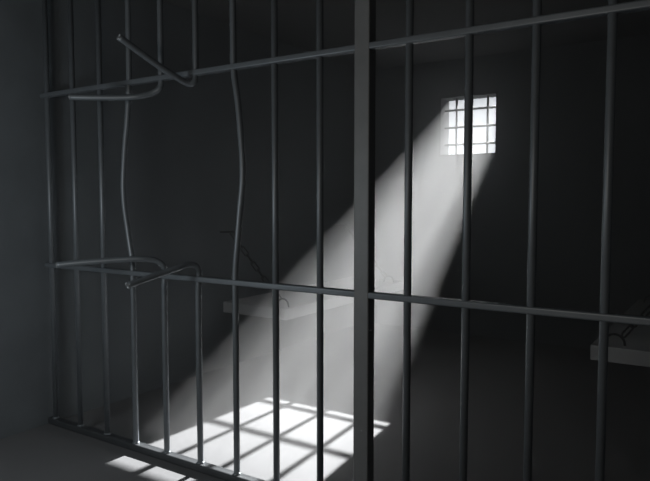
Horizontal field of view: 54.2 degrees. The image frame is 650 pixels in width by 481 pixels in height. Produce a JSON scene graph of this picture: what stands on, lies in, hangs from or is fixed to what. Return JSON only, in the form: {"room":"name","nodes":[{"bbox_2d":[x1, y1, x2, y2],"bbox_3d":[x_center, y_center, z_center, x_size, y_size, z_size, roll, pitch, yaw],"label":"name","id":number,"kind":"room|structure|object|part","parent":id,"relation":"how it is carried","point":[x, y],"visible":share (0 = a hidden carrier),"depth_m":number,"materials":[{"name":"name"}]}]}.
{"room":"prison interior","nodes":[
{"label":"prison interior","id":0,"kind":"room"},
{"bbox_2d":[0,0,353,438],"bbox_3d":[-1.579,-0.249,3.565,0.200,2.523,7.312,2,4,33],"label":"wall","id":1,"kind":"structure","parent":0,"point":[182,176],"depth_m":4.08,"materials":[{"name":"paint"}]},
{"bbox_2d":[220,231,281,300],"bbox_3d":[-0.538,0.176,4.561,0.490,0.489,0.085,2,4,29],"label":"chain","id":2,"kind":"object","parent":1,"relation":"hanging from","point":[229,232],"visible":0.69,"depth_m":4.56,"materials":[{"name":"metal"}]},
{"bbox_2d":[223,275,403,319],"bbox_3d":[-0.011,0.422,5.284,0.585,0.140,1.810,2,4,33],"label":"bench","id":3,"kind":"object","parent":1,"relation":"attached to","point":[292,304],"visible":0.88,"depth_m":4.79,"materials":[{"name":"concrete"}]},
{"bbox_2d":[336,224,386,277],"bbox_3d":[0.334,0.091,5.886,0.495,0.489,0.088,2,4,27],"label":"chain","id":4,"kind":"object","parent":1,"relation":"hanging from","point":[344,225],"visible":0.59,"depth_m":5.90,"materials":[{"name":"metal"}]},
{"bbox_2d":[0,323,649,480],"bbox_3d":[0.845,1.186,2.062,6.000,0.150,7.312,2,4,33],"label":"floor","id":5,"kind":"structure","parent":0,"point":[565,377],"depth_m":3.59,"materials":[{"name":"concrete"}]},
{"bbox_2d":[40,0,649,480],"bbox_3d":[-0.310,-0.179,2.475,3.122,2.523,0.397,2,4,33],"label":"bars","id":6,"kind":"object","parent":5,"relation":"on","point":[365,47],"visible":1,"depth_m":2.41,"materials":[{"name":"metal"}]},
{"bbox_3d":[-0.222,1.053,2.688,3.120,0.036,0.048,2,4,33],"label":"rail","id":7,"kind":"part","parent":6,"relation":"part of","materials":[{"name":"metal"}]},
{"bbox_3d":[-0.222,-0.725,2.575,3.120,0.025,0.036,2,4,33],"label":"cross rail","id":8,"kind":"part","parent":6,"relation":"part of","materials":[{"name":"metal"}]},
{"bbox_3d":[-0.222,0.188,2.633,3.120,0.025,0.036,2,4,33],"label":"cross rail","id":9,"kind":"part","parent":6,"relation":"part of","materials":[{"name":"metal"}]},
{"bbox_3d":[0.148,-0.173,2.374,0.064,2.523,0.052,2,4,33],"label":"post","id":10,"kind":"part","parent":6,"relation":"part of","materials":[{"name":"metal"}]},
{"bbox_2d":[163,0,649,68],"bbox_3d":[0.845,-1.481,1.891,6.000,0.150,7.312,2,4,33],"label":"ceiling","id":11,"kind":"structure","parent":0,"point":[296,18],"depth_m":4.60,"materials":[{"name":"paint"}]},
{"bbox_2d":[374,34,649,348],"bbox_3d":[1.760,-0.380,5.622,3.120,2.523,0.200,2,4,33],"label":"wall","id":12,"kind":"structure","parent":0,"point":[572,76],"depth_m":5.53,"materials":[{"name":"paint"}]},
{"bbox_2d":[439,91,497,156],"bbox_3d":[1.349,-1.055,5.849,0.556,0.556,0.200,2,4,33],"label":"window","id":13,"kind":"structure","parent":12,"relation":"in","point":[443,100],"depth_m":5.91,"materials":[{"name":"paint"}]},
{"bbox_2d":[444,96,495,153],"bbox_3d":[1.350,-1.055,5.851,0.520,0.520,0.026,2,4,33],"label":"window grille","id":14,"kind":"object","parent":13,"relation":"attached to","point":[487,125],"visible":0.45,"depth_m":5.83,"materials":[{"name":"metal"}]},
{"bbox_3d":[2.184,-0.229,3.248,0.200,2.523,3.712,2,4,33],"label":"wall","id":15,"kind":"structure","parent":0,"visible":0},
{"bbox_2d":[590,295,649,366],"bbox_3d":[2.113,0.511,3.892,0.572,0.140,1.810,2,4,33],"label":"bench","id":16,"kind":"object","parent":15,"relation":"attached to","point":[634,349],"visible":0.79,"depth_m":3.30,"materials":[{"name":"concrete"}]},
{"bbox_2d":[621,305,649,337],"bbox_3d":[1.686,0.270,3.103,0.449,0.484,0.086,3,5,38],"label":"chain","id":17,"kind":"object","parent":15,"relation":"hanging from","point":[648,306],"visible":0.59,"depth_m":3.23,"materials":[{"name":"metal"}]}
]}

